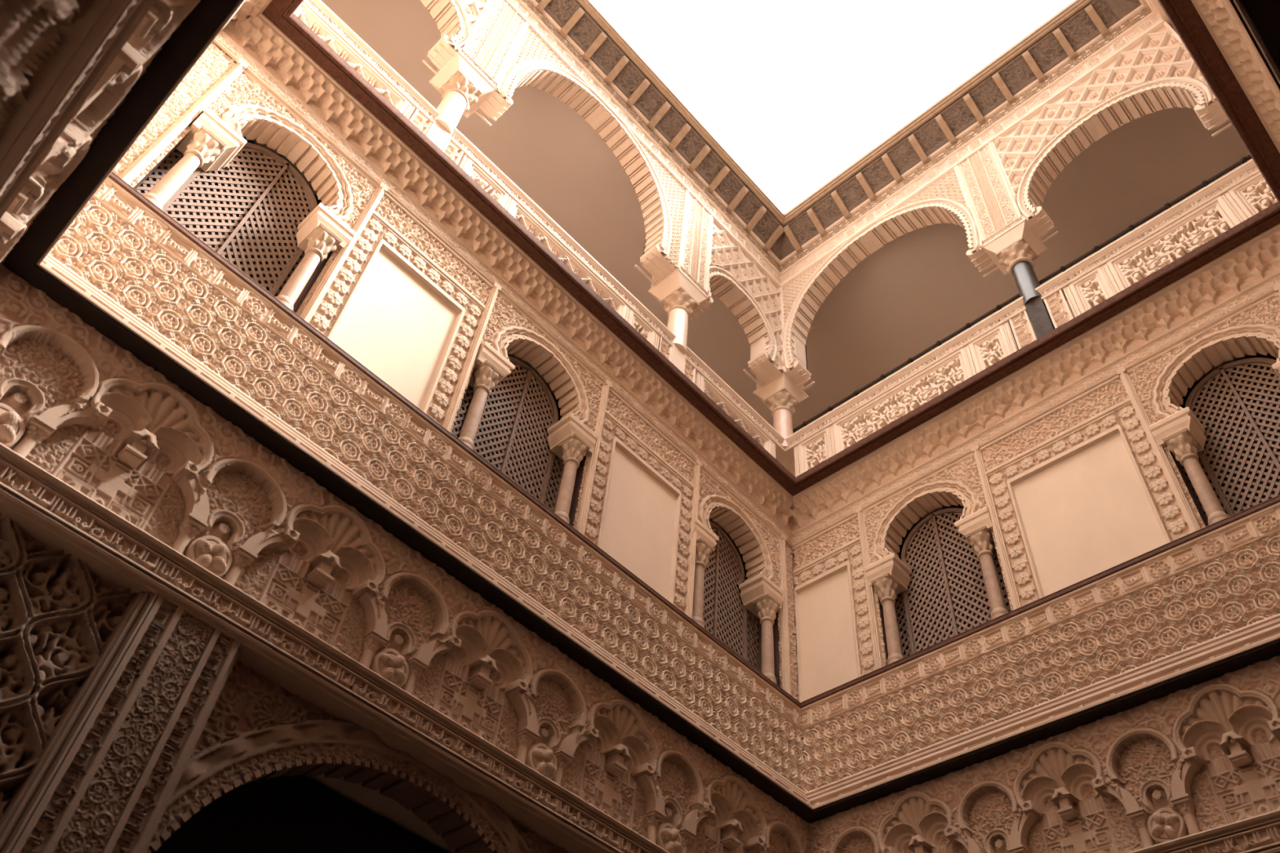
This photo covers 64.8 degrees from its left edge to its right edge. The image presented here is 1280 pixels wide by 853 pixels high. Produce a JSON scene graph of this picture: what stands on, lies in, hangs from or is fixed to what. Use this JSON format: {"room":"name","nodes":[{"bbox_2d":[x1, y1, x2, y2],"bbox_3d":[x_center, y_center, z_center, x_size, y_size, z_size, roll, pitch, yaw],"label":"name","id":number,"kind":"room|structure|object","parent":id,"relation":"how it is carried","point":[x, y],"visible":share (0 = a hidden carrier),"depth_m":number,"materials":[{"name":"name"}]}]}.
{"room":"palace courtyard","nodes":[
{"label":"palace courtyard","id":0,"kind":"room"},
{"bbox_2d":[189,41,813,852],"bbox_3d":[-0.930,-1.057,8.683,0.740,9.000,7.671,-34,-61,29],"label":"arch underside","id":1,"kind":"structure","parent":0,"point":[386,807],"depth_m":5.51,"materials":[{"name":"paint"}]},
{"bbox_2d":[112,42,236,176],"bbox_3d":[-2.780,-1.893,5.938,0.014,1.685,0.240,-34,-61,29],"label":"blind panel","id":2,"kind":"object","parent":1,"relation":"attached to","point":[214,64],"visible":0.52,"depth_m":6.08,"materials":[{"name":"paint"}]},
{"bbox_2d":[119,57,248,183],"bbox_3d":[-2.692,-1.839,6.004,0.059,1.710,0.060,-34,-61,29],"label":"pilaster strip","id":3,"kind":"object","parent":1,"relation":"attached to","point":[144,159],"visible":0.93,"depth_m":5.91,"materials":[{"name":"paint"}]},
{"bbox_2d":[128,69,378,315],"bbox_3d":[-2.409,-1.369,6.304,0.441,1.745,1.240,-34,-61,29],"label":"arched lattice window","id":4,"kind":"structure","parent":1,"relation":"in","point":[243,200],"depth_m":6.39,"materials":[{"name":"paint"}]},
{"bbox_2d":[139,137,321,296],"bbox_3d":[-2.564,-1.252,6.390,0.020,1.700,1.240,-34,-61,29],"label":"shutter","id":5,"kind":"object","parent":4,"relation":"attached to","point":[318,202],"depth_m":6.49,"materials":[{"name":"wood"}]},
{"bbox_2d":[0,443,669,852],"bbox_3d":[-0.986,1.638,5.054,0.305,0.210,6.371,-34,-61,29],"label":"inscription band","id":6,"kind":"object","parent":1,"relation":"attached to","point":[47,510],"visible":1,"depth_m":4.58,"materials":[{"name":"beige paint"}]},
{"bbox_2d":[0,324,112,472],"bbox_3d":[-2.582,-0.145,4.266,0.135,0.662,0.590,-34,-61,29],"label":"niche","id":7,"kind":"object","parent":6,"relation":"attached to","point":[44,371],"visible":0.96,"depth_m":4.32,"materials":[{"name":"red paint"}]},
{"bbox_2d":[48,377,213,530],"bbox_3d":[-2.256,0.105,4.509,0.140,0.762,0.588,-34,-61,29],"label":"niche","id":8,"kind":"object","parent":6,"relation":"attached to","point":[108,462],"visible":0.86,"depth_m":4.53,"materials":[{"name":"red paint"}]},
{"bbox_2d":[148,457,299,597],"bbox_3d":[-1.911,0.437,4.688,0.135,0.662,0.619,-34,-61,29],"label":"niche","id":9,"kind":"object","parent":6,"relation":"attached to","point":[224,533],"visible":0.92,"depth_m":4.68,"materials":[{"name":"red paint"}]},
{"bbox_2d":[256,502,385,647],"bbox_3d":[-1.560,0.708,4.946,0.140,0.762,0.588,-34,-61,29],"label":"niche","id":10,"kind":"object","parent":6,"relation":"attached to","point":[314,593],"visible":0.88,"depth_m":4.97,"materials":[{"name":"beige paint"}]},
{"bbox_2d":[339,571,462,703],"bbox_3d":[-1.208,1.047,5.130,0.135,0.662,0.619,-34,-61,29],"label":"niche","id":11,"kind":"object","parent":6,"relation":"attached to","point":[397,646],"visible":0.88,"depth_m":5.12,"materials":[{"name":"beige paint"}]},
{"bbox_2d":[0,264,811,852],"bbox_3d":[-0.873,1.260,5.395,0.113,0.845,5.811,-34,-61,29],"label":"carved frieze","id":12,"kind":"object","parent":6,"relation":"on","point":[21,303],"visible":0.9,"depth_m":5.12,"materials":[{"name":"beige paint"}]},
{"bbox_2d":[430,608,533,746],"bbox_3d":[-0.850,1.324,5.392,0.140,0.762,0.588,-34,-61,29],"label":"niche","id":13,"kind":"object","parent":6,"relation":"attached to","point":[469,692],"visible":0.87,"depth_m":5.41,"materials":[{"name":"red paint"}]},
{"bbox_2d":[498,667,598,792],"bbox_3d":[-0.504,1.656,5.572,0.135,0.662,0.619,-34,-61,29],"label":"niche","id":14,"kind":"object","parent":6,"relation":"attached to","point":[543,740],"visible":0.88,"depth_m":5.55,"materials":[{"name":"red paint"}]},
{"bbox_2d":[577,697,659,829],"bbox_3d":[-0.140,1.939,5.838,0.140,0.762,0.588,-34,-61,29],"label":"niche","id":15,"kind":"object","parent":6,"relation":"attached to","point":[606,782],"visible":0.87,"depth_m":5.86,"materials":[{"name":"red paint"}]},
{"bbox_2d":[631,749,715,852],"bbox_3d":[0.192,2.260,6.009,0.135,0.662,0.619,-34,-61,29],"label":"niche","id":16,"kind":"object","parent":6,"relation":"attached to","point":[667,820],"visible":0.92,"depth_m":5.99,"materials":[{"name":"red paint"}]},
{"bbox_2d":[701,773,767,852],"bbox_3d":[0.563,2.549,6.280,0.140,0.762,0.588,-34,-61,29],"label":"niche","id":17,"kind":"object","parent":6,"relation":"attached to","point":[735,806],"visible":0.95,"depth_m":6.38,"materials":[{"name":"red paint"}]},
{"bbox_2d":[742,820,804,852],"bbox_3d":[0.887,2.862,6.446,0.135,0.662,0.597,-34,-61,29],"label":"niche","id":18,"kind":"object","parent":6,"relation":"attached to","point":[781,838],"visible":0.89,"depth_m":6.63,"materials":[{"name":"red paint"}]},
{"bbox_2d":[299,182,388,322],"bbox_3d":[-1.893,-1.147,6.506,0.059,1.710,0.060,-34,-61,29],"label":"pilaster strip","id":19,"kind":"object","parent":1,"relation":"attached to","point":[313,303],"visible":0.89,"depth_m":6.37,"materials":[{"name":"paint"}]},
{"bbox_2d":[308,191,493,425],"bbox_3d":[-1.545,-0.800,6.733,0.067,1.685,1.080,-34,-61,29],"label":"blind panel","id":20,"kind":"object","parent":1,"relation":"attached to","point":[402,303],"visible":0.96,"depth_m":6.69,"materials":[{"name":"paint"}]},
{"bbox_2d":[2,176,813,822],"bbox_3d":[-0.819,0.700,6.082,0.350,1.030,6.271,-34,-61,29],"label":"carved frieze","id":21,"kind":"object","parent":1,"relation":"attached to","point":[129,274],"visible":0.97,"depth_m":5.74,"materials":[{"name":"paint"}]},
{"bbox_2d":[108,171,800,708],"bbox_3d":[-0.851,0.401,6.546,0.118,0.058,6.251,-34,-61,29],"label":"window ledge","id":22,"kind":"object","parent":21,"relation":"on","point":[113,176],"visible":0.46,"depth_m":6.18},
{"bbox_2d":[441,281,501,431],"bbox_3d":[-1.156,-0.508,6.969,0.059,1.710,0.060,-34,-61,29],"label":"pilaster strip","id":23,"kind":"object","parent":1,"relation":"attached to","point":[459,390],"visible":0.93,"depth_m":6.88,"materials":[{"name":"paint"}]},
{"bbox_2d":[213,30,792,547],"bbox_3d":[-0.689,-0.760,7.889,0.017,0.160,6.111,-34,-61,29],"label":"string course","id":24,"kind":"object","parent":1,"relation":"attached to","point":[222,40],"visible":1,"depth_m":7.57,"materials":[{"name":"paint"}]},
{"bbox_2d":[222,13,794,533],"bbox_3d":[-0.649,-0.941,8.076,0.149,0.375,6.171,-34,-61,29],"label":"cove","id":25,"kind":"object","parent":1,"relation":"attached to","point":[257,35],"visible":1,"depth_m":7.78,"materials":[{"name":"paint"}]},
{"bbox_2d":[449,291,604,529],"bbox_3d":[-0.870,-0.034,7.271,0.441,1.745,1.240,-34,-61,29],"label":"arched lattice window","id":26,"kind":"structure","parent":1,"relation":"in","point":[506,413],"depth_m":7.39,"materials":[{"name":"paint"}]},
{"bbox_2d":[452,343,562,507],"bbox_3d":[-1.025,0.082,7.357,0.020,1.700,1.240,-34,-61,29],"label":"shutter","id":27,"kind":"object","parent":26,"relation":"attached to","point":[556,400],"depth_m":7.52,"materials":[{"name":"wood"}]},
{"bbox_2d":[576,379,611,535],"bbox_3d":[-0.337,0.202,7.484,0.059,1.710,0.060,-34,-61,29],"label":"pilaster strip","id":28,"kind":"object","parent":1,"relation":"attached to","point":[590,473],"visible":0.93,"depth_m":7.32,"materials":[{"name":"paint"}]},
{"bbox_2d":[584,388,695,612],"bbox_3d":[0.021,0.558,7.717,0.067,1.685,1.110,-34,-61,29],"label":"blind panel","id":29,"kind":"object","parent":1,"relation":"attached to","point":[639,513],"visible":0.94,"depth_m":7.69,"materials":[{"name":"paint"}]},
{"bbox_2d":[503,0,781,287],"bbox_3d":[-0.401,-3.670,11.446,0.310,0.545,6.651,-34,-61,29],"label":"crown molding","id":30,"kind":"structure","parent":1,"relation":"attached to","point":[545,26],"depth_m":11.63,"materials":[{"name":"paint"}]},
{"bbox_2d":[535,0,784,260],"bbox_3d":[-0.375,-3.919,11.748,1.014,0.440,7.371,-34,-61,29],"label":"roof eaves","id":31,"kind":"object","parent":1,"relation":"attached to","point":[593,22],"depth_m":11.87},
{"bbox_2d":[691,467,782,688],"bbox_3d":[0.660,1.293,8.233,0.441,1.745,1.245,-34,-61,29],"label":"arched lattice window","id":32,"kind":"structure","parent":1,"relation":"in","point":[731,584],"depth_m":8.39,"materials":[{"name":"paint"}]},
{"bbox_2d":[702,537,749,657],"bbox_3d":[0.504,1.407,8.318,0.020,1.700,1.240,-34,-61,29],"label":"shutter","id":33,"kind":"object","parent":32,"relation":"attached to","point":[740,555],"depth_m":8.58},
{"bbox_2d":[779,533,791,695],"bbox_3d":[1.212,1.545,8.457,0.059,1.710,0.060,-34,-61,29],"label":"pilaster strip","id":34,"kind":"object","parent":1,"relation":"attached to","point":[785,664],"visible":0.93,"depth_m":8.30,"materials":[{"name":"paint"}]},
{"bbox_2d":[785,543,799,701],"bbox_3d":[1.258,1.607,8.475,0.014,1.685,0.150,-34,-61,29],"label":"blind panel","id":35,"kind":"object","parent":1,"relation":"attached to","point":[792,632],"visible":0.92,"depth_m":8.43,"materials":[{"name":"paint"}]},
{"bbox_2d":[320,0,1252,433],"bbox_3d":[1.425,-4.821,10.128,9.185,0.240,10.471,-34,-61,29],"label":"gallery wall","id":36,"kind":"structure","parent":0,"point":[922,286],"depth_m":11.91,"materials":[{"name":"beige paint"}]},
{"bbox_2d":[737,320,1248,700],"bbox_3d":[3.485,-0.370,8.789,6.385,9.000,0.740,-34,-61,29],"label":"wall","id":37,"kind":"structure","parent":0,"point":[1204,375],"depth_m":8.29,"materials":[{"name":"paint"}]},
{"bbox_2d":[791,514,875,702],"bbox_3d":[1.600,1.485,8.335,0.740,1.685,0.067,-34,-61,29],"label":"blind panel","id":38,"kind":"object","parent":37,"relation":"attached to","point":[834,646],"visible":1,"depth_m":8.31,"materials":[{"name":"paint"}]},
{"bbox_2d":[855,506,884,670],"bbox_3d":[1.853,1.277,8.160,0.060,1.710,0.059,-34,-61,29],"label":"pilaster strip","id":39,"kind":"object","parent":37,"relation":"attached to","point":[871,600],"visible":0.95,"depth_m":7.99,"materials":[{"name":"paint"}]},
{"bbox_2d":[862,452,1013,666],"bbox_3d":[2.371,1.140,7.918,1.240,1.745,0.441,-34,-61,29],"label":"arched lattice window","id":40,"kind":"structure","parent":37,"relation":"in","point":[943,573],"depth_m":8.02,"materials":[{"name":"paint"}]},
{"bbox_2d":[895,503,1010,655],"bbox_3d":[2.512,1.279,7.992,1.240,1.700,0.020,-34,-61,29],"label":"shutter","id":41,"kind":"object","parent":40,"relation":"attached to","point":[959,506],"depth_m":8.09,"materials":[{"name":"wood"}]},
{"bbox_2d":[779,4,1177,287],"bbox_3d":[3.598,-3.015,11.569,5.365,0.545,0.310,-34,-61,29],"label":"crown molding","id":42,"kind":"structure","parent":37,"relation":"attached to","point":[1141,20],"depth_m":11.32,"materials":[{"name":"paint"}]},
{"bbox_2d":[971,444,1022,609],"bbox_3d":[2.681,0.726,7.602,0.060,1.710,0.059,-34,-61,29],"label":"pilaster strip","id":43,"kind":"object","parent":37,"relation":"attached to","point":[1006,562],"visible":0.95,"depth_m":7.51,"materials":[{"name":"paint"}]},
{"bbox_2d":[788,222,1279,533],"bbox_3d":[3.139,-0.303,8.209,4.885,0.375,0.149,-34,-61,29],"label":"cove","id":44,"kind":"object","parent":37,"relation":"attached to","point":[1254,261],"visible":1,"depth_m":8.11,"materials":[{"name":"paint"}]},
{"bbox_2d":[791,271,1279,546],"bbox_3d":[3.134,-0.118,8.020,4.825,0.160,0.017,-34,-61,29],"label":"string course","id":45,"kind":"object","parent":37,"relation":"attached to","point":[1264,288],"visible":1,"depth_m":7.95,"materials":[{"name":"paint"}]},
{"bbox_2d":[800,502,1279,823],"bbox_3d":[2.885,1.332,6.218,4.985,1.030,0.350,-34,-61,29],"label":"carved frieze","id":46,"kind":"object","parent":37,"relation":"attached to","point":[1206,607],"visible":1,"depth_m":6.39,"materials":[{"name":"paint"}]},
{"bbox_2d":[800,494,1279,708],"bbox_3d":[3.002,1.044,6.676,4.965,0.058,0.118,-34,-61,29],"label":"window ledge","id":47,"kind":"object","parent":46,"relation":"on","point":[1276,500],"visible":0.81,"depth_m":6.77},
{"bbox_2d":[979,374,1191,606],"bbox_3d":[3.147,0.457,7.293,1.240,1.685,0.067,-34,-61,29],"label":"blind panel","id":48,"kind":"object","parent":37,"relation":"attached to","point":[1081,491],"visible":0.99,"depth_m":7.25,"materials":[{"name":"paint"}]},
{"bbox_2d":[1116,366,1200,533],"bbox_3d":[3.581,0.127,6.995,0.060,1.710,0.059,-34,-61,29],"label":"pilaster strip","id":49,"kind":"object","parent":37,"relation":"attached to","point":[1187,511],"visible":0.95,"depth_m":6.86,"materials":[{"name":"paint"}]},
{"bbox_2d":[1126,292,1279,528],"bbox_3d":[4.106,-0.014,6.749,1.240,1.745,0.441,-34,-61,29],"label":"arched lattice window","id":50,"kind":"structure","parent":37,"relation":"in","point":[1219,433],"depth_m":6.99,"materials":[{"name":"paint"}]},
{"bbox_2d":[1179,352,1279,519],"bbox_3d":[4.248,0.125,6.822,1.240,1.700,0.020,-34,-61,29],"label":"shutter","id":51,"kind":"object","parent":50,"relation":"attached to","point":[1184,398],"depth_m":7.03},
{"bbox_2d":[1128,808,1279,852],"bbox_3d":[2.819,2.278,5.186,5.085,0.210,0.305,-34,-61,29],"label":"inscription band","id":52,"kind":"object","parent":37,"relation":"attached to","point":[1260,833],"visible":1,"depth_m":5.01,"materials":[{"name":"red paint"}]},
{"bbox_2d":[829,826,901,852],"bbox_3d":[1.409,2.876,6.401,0.555,0.663,0.135,-34,-61,29],"label":"niche","id":53,"kind":"object","parent":52,"relation":"attached to","point":[857,839],"visible":1,"depth_m":6.59,"materials":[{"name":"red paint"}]},
{"bbox_2d":[876,790,955,852],"bbox_3d":[1.738,2.629,6.223,0.547,0.763,0.140,-34,-61,29],"label":"niche","id":54,"kind":"object","parent":52,"relation":"attached to","point":[915,817],"visible":0.96,"depth_m":6.37,"materials":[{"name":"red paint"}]},
{"bbox_2d":[943,779,1044,852],"bbox_3d":[2.097,2.418,5.938,0.581,0.663,0.135,-34,-61,29],"label":"niche","id":55,"kind":"object","parent":52,"relation":"attached to","point":[985,811],"visible":0.98,"depth_m":6.00,"materials":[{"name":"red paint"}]},
{"bbox_2d":[808,655,1279,852],"bbox_3d":[2.794,1.889,5.533,4.525,0.845,0.113,-34,-61,29],"label":"carved frieze","id":56,"kind":"object","parent":52,"relation":"on","point":[1161,714],"visible":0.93,"depth_m":5.88,"materials":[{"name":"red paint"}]},
{"bbox_2d":[1013,741,1119,852],"bbox_3d":[2.436,2.166,5.753,0.547,0.763,0.140,-34,-61,29],"label":"niche","id":57,"kind":"object","parent":52,"relation":"attached to","point":[1079,821],"visible":0.96,"depth_m":5.79,"materials":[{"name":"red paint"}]},
{"bbox_2d":[1091,727,1221,852],"bbox_3d":[2.787,1.959,5.473,0.581,0.663,0.135,-34,-61,29],"label":"niche","id":58,"kind":"object","parent":52,"relation":"attached to","point":[1156,806],"visible":0.95,"depth_m":5.45,"materials":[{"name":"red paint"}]},
{"bbox_2d":[1172,683,1279,825],"bbox_3d":[3.132,1.702,5.284,0.547,0.763,0.140,-34,-61,29],"label":"niche","id":59,"kind":"object","parent":52,"relation":"attached to","point":[1242,775],"visible":0.94,"depth_m":5.31,"materials":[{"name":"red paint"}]},
{"bbox_2d":[1229,0,1279,89],"bbox_3d":[3.169,-3.784,5.922,0.740,9.000,7.671,-34,-61,29],"label":"wall","id":60,"kind":"structure","parent":0,"point":[1233,2],"depth_m":6.25,"materials":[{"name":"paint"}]},
{"bbox_2d":[1191,0,1279,153],"bbox_3d":[2.802,-3.237,5.752,0.145,0.375,6.171,-34,-61,29],"label":"cove","id":61,"kind":"object","parent":60,"relation":"attached to","point":[1213,13],"visible":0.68,"depth_m":6.48,"materials":[{"name":"paint"}]},
{"bbox_2d":[1233,0,1279,82],"bbox_3d":[2.520,-1.521,3.833,0.425,1.030,6.271,-34,-61,29],"label":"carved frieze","id":62,"kind":"object","parent":60,"relation":"attached to","point":[1262,17],"visible":1,"depth_m":3.36,"materials":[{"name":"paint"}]},
{"bbox_3d":[-0.086,3.609,0.903,10.400,0.100,10.371,-34,-61,29],"label":"floor","id":63,"kind":"structure","parent":0,"visible":0},
{"bbox_2d":[0,591,240,852],"bbox_3d":[-2.158,2.229,2.784,0.254,4.196,0.490,-34,-61,29],"label":"pier","id":64,"kind":"object","parent":63,"relation":"on","point":[107,775],"visible":1,"depth_m":3.86,"materials":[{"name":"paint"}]},
{"bbox_2d":[145,659,568,852],"bbox_3d":[-1.439,3.226,3.608,0.808,4.280,2.450,-34,-61,29],"label":"arch","id":65,"kind":"object","parent":63,"relation":"on","point":[242,788],"visible":0.91,"depth_m":4.84,"materials":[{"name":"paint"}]},
{"bbox_3d":[-1.464,-0.495,8.758,2.150,0.040,10.471,-34,-61,29],"label":"floor","id":66,"kind":"structure","parent":0,"visible":0},
{"bbox_2d":[293,1,409,113],"bbox_3d":[-2.359,-2.656,7.743,0.120,1.000,1.102,-34,-61,29],"label":"balustrade","id":67,"kind":"object","parent":66,"relation":"on","point":[304,12],"visible":0.14,"depth_m":8.04,"materials":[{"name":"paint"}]},
{"bbox_2d":[409,50,497,164],"bbox_3d":[-1.728,-2.480,8.548,0.428,2.160,0.510,-34,-61,29],"label":"column","id":68,"kind":"structure","parent":66,"relation":"on","point":[463,87],"depth_m":9.00,"materials":[{"name":"white stone"}]},
{"bbox_2d":[420,0,491,74],"bbox_3d":[-2.159,-4.306,9.597,0.340,1.751,1.412,-34,-61,29],"label":"arch","id":69,"kind":"object","parent":68,"relation":"on","point":[455,20],"visible":1,"depth_m":9.58,"materials":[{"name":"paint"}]},
{"bbox_2d":[438,0,527,86],"bbox_3d":[-1.561,-3.742,10.022,0.428,1.735,0.444,-34,-61,29],"label":"pier","id":70,"kind":"object","parent":68,"relation":"on","point":[491,44],"visible":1,"depth_m":9.85,"materials":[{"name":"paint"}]},
{"bbox_2d":[475,22,688,285],"bbox_3d":[-0.507,-2.872,10.636,0.338,1.751,2.559,-34,-61,29],"label":"arch","id":71,"kind":"object","parent":68,"relation":"on","point":[533,63],"visible":1,"depth_m":10.91,"materials":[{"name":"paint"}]},
{"bbox_2d":[262,13,795,495],"bbox_3d":[-0.620,-1.070,8.208,0.408,0.095,6.411,-34,-61,29],"label":"ledge","id":72,"kind":"structure","parent":66,"relation":"attached to","point":[292,26],"depth_m":7.85,"materials":[{"name":"brown wood"}]},
{"bbox_2d":[509,200,627,319],"bbox_3d":[-0.694,-1.212,8.789,0.120,1.000,1.442,-34,-61,29],"label":"balustrade","id":73,"kind":"object","parent":66,"relation":"on","point":[525,218],"visible":0.09,"depth_m":9.08,"materials":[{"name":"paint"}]},
{"bbox_2d":[303,0,785,465],"bbox_3d":[-0.719,-1.663,9.182,0.165,0.174,6.691,-34,-61,29],"label":"handrail","id":74,"kind":"object","parent":73,"relation":"on","point":[322,10],"visible":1,"depth_m":8.99,"materials":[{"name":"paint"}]},
{"bbox_2d":[753,372,808,448],"bbox_3d":[1.548,-0.022,10.993,0.440,1.080,0.440,-34,-61,29],"label":"column","id":75,"kind":"structure","parent":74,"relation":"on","point":[781,396],"depth_m":11.09,"materials":[{"name":"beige stone"}]},
{"bbox_2d":[780,166,998,391],"bbox_3d":[2.677,-1.661,11.321,2.482,1.751,0.338,-34,-61,29],"label":"arch","id":76,"kind":"object","parent":75,"relation":"on","point":[944,200],"visible":1,"depth_m":11.68,"materials":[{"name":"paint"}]},
{"bbox_2d":[648,267,708,383],"bbox_3d":[0.316,-0.708,9.833,0.428,2.160,0.510,-34,-61,29],"label":"column","id":77,"kind":"structure","parent":66,"relation":"on","point":[679,296],"depth_m":10.28,"materials":[{"name":"white stone"}]},
{"bbox_2d":[650,191,712,295],"bbox_3d":[0.483,-1.969,11.307,0.428,1.735,0.444,-34,-61,29],"label":"pier","id":78,"kind":"object","parent":77,"relation":"on","point":[696,243],"visible":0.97,"depth_m":11.14,"materials":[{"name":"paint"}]},
{"bbox_2d":[689,217,785,387],"bbox_3d":[1.106,-1.475,11.649,0.340,1.751,1.341,-34,-61,29],"label":"arch","id":79,"kind":"object","parent":77,"relation":"on","point":[738,281],"visible":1,"depth_m":11.58,"materials":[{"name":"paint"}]},
{"bbox_2d":[701,375,772,455],"bbox_3d":[0.897,0.167,9.789,0.120,1.000,1.092,-34,-61,29],"label":"screen","id":80,"kind":"object","parent":66,"relation":"on","point":[707,387],"visible":0.13,"depth_m":10.09,"materials":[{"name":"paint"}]},
{"bbox_3d":[3.930,0.267,8.821,9.185,0.040,2.150,-34,-61,29],"label":"floor","id":81,"kind":"structure","parent":0,"visible":0},
{"bbox_2d":[832,346,971,453],"bbox_3d":[2.486,-0.027,9.452,1.487,1.000,0.120,-34,-61,29],"label":"balustrade panel","id":82,"kind":"object","parent":81,"relation":"on","point":[952,370],"visible":0.38,"depth_m":9.65,"materials":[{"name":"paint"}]},
{"bbox_2d":[782,159,1259,465],"bbox_3d":[3.411,-0.998,9.300,5.405,0.174,0.165,-34,-61,29],"label":"handrail","id":83,"kind":"object","parent":82,"relation":"on","point":[1220,186],"visible":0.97,"depth_m":9.14,"materials":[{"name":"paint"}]},
{"bbox_2d":[968,324,1011,373],"bbox_3d":[3.192,-0.497,8.976,0.342,1.000,0.120,-34,-61,29],"label":"screen","id":84,"kind":"object","parent":81,"relation":"on","point":[993,346],"visible":0.38,"depth_m":9.19,"materials":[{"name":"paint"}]},
{"bbox_2d":[792,154,1251,431],"bbox_3d":[3.429,-0.685,9.120,5.185,1.560,0.055,-34,-61,29],"label":"metal rail","id":85,"kind":"object","parent":81,"relation":"on","point":[1244,159],"visible":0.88,"depth_m":9.48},
{"bbox_2d":[981,219,1073,349],"bbox_3d":[3.615,-1.081,9.158,0.510,2.160,0.428,-34,-61,29],"label":"column","id":86,"kind":"structure","parent":81,"relation":"on","point":[1014,251],"depth_m":9.32,"materials":[{"name":"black stone"}]},
{"bbox_2d":[955,142,1041,244],"bbox_3d":[3.768,-2.344,10.633,0.444,1.735,0.428,-34,-61,29],"label":"pier","id":87,"kind":"object","parent":86,"relation":"on","point":[993,207],"visible":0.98,"depth_m":10.48,"materials":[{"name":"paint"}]},
{"bbox_2d":[990,21,1231,243],"bbox_3d":[4.606,-2.939,10.013,1.962,1.771,0.340,-34,-61,29],"label":"arch","id":88,"kind":"object","parent":86,"relation":"on","point":[1157,72],"visible":0.94,"depth_m":10.11,"materials":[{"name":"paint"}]},
{"bbox_2d":[780,0,1141,260],"bbox_3d":[3.636,-3.263,11.871,6.085,0.440,1.014,-34,-61,29],"label":"roof eaves","id":89,"kind":"object","parent":88,"relation":"on","point":[1073,20],"depth_m":11.58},
{"bbox_2d":[792,201,1279,496],"bbox_3d":[3.141,-0.433,8.341,5.125,0.095,0.408,-34,-61,29],"label":"ledge","id":90,"kind":"structure","parent":81,"relation":"attached to","point":[1268,218],"depth_m":8.08,"materials":[{"name":"brown wood"}]},
{"bbox_2d":[1068,266,1114,313],"bbox_3d":[3.900,-0.968,8.499,0.292,1.000,0.120,-34,-61,29],"label":"screen","id":91,"kind":"object","parent":81,"relation":"on","point":[1093,288],"visible":0.47,"depth_m":8.71,"materials":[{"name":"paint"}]},
{"bbox_2d":[1106,195,1240,290],"bbox_3d":[4.405,-1.304,8.159,0.982,1.000,0.120,-34,-61,29],"label":"balustrade panel","id":92,"kind":"object","parent":81,"relation":"on","point":[1215,217],"visible":0.36,"depth_m":8.37,"materials":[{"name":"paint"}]},
{"bbox_2d":[1227,171,1277,217],"bbox_3d":[4.926,-1.651,7.808,0.337,1.000,0.120,-34,-61,29],"label":"screen","id":93,"kind":"object","parent":81,"relation":"on","point":[1253,195],"visible":0.5,"depth_m":8.06,"materials":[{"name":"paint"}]},
{"bbox_3d":[3.645,-3.894,5.316,2.150,0.040,10.471,-34,-61,29],"label":"floor","id":94,"kind":"structure","parent":0,"visible":0},
{"bbox_2d":[1157,0,1279,203],"bbox_3d":[2.805,-3.348,5.900,0.408,0.095,6.411,-34,-61,29],"label":"wooden beam","id":95,"kind":"structure","parent":94,"relation":"attached to","point":[1184,16],"depth_m":6.68,"materials":[{"name":"brown wood"}]},
{"bbox_3d":[-1.246,-4.471,5.816,6.385,9.000,0.740,-34,-61,29],"label":"wall","id":96,"kind":"structure","parent":0,"visible":0},
{"bbox_2d":[0,0,155,218],"bbox_3d":[-1.321,-1.311,2.584,5.085,0.210,0.305,-34,-61,29],"label":"inscription band","id":97,"kind":"object","parent":96,"relation":"attached to","point":[57,90],"visible":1,"depth_m":2.85,"materials":[{"name":"red paint"}]},
{"bbox_2d":[0,134,92,235],"bbox_3d":[-2.284,-0.860,3.693,0.547,0.763,0.140,-34,-61,29],"label":"niche","id":98,"kind":"object","parent":97,"relation":"attached to","point":[47,177],"visible":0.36,"depth_m":3.84,"materials":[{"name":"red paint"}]},
{"bbox_2d":[0,16,181,265],"bbox_3d":[-1.212,-1.583,3.017,4.528,0.845,0.113,-34,-61,29],"label":"field","id":99,"kind":"object","parent":97,"relation":"on","point":[70,144],"visible":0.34,"depth_m":3.65,"materials":[{"name":"red paint"}]},
{"bbox_2d":[39,42,144,165],"bbox_3d":[-1.921,-1.069,3.411,0.577,0.666,0.135,-34,-61,29],"label":"niche","id":100,"kind":"object","parent":97,"relation":"attached to","point":[99,104],"visible":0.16,"depth_m":3.60,"materials":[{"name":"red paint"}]},
{"bbox_2d":[116,0,200,70],"bbox_3d":[-1.587,-1.323,3.223,0.547,0.763,0.140,-34,-61,29],"label":"niche","id":101,"kind":"object","parent":97,"relation":"attached to","point":[152,32],"visible":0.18,"depth_m":3.44,"materials":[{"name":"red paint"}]},
{"bbox_2d":[2,0,244,266],"bbox_3d":[-1.156,-2.172,3.679,4.985,1.030,0.350,-34,-61,29],"label":"wooden beam","id":102,"kind":"structure","parent":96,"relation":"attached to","point":[176,57],"depth_m":3.94,"materials":[{"name":"paint"}]},
{"bbox_3d":[-1.485,3.240,3.638,0.720,4.300,7.671,-34,-61,29],"label":"wall","id":103,"kind":"structure","parent":0,"visible":0},
{"bbox_2d":[0,512,137,820],"bbox_3d":[-2.683,1.085,3.122,0.115,2.300,1.300,-34,-61,29],"label":"carved wall panel","id":104,"kind":"object","parent":103,"relation":"attached to","point":[55,618],"visible":1,"depth_m":3.91,"materials":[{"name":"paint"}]},
{"bbox_3d":[-1.800,-0.185,0.762,6.385,4.300,0.720,-34,-61,29],"label":"wall","id":105,"kind":"structure","parent":0,"visible":0},
{"bbox_2d":[0,0,80,127],"bbox_3d":[-1.415,-0.496,1.639,4.485,2.296,0.110,-34,-61,29],"label":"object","id":106,"kind":"object","parent":105,"relation":"attached to","point":[28,28],"visible":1,"depth_m":2.46,"materials":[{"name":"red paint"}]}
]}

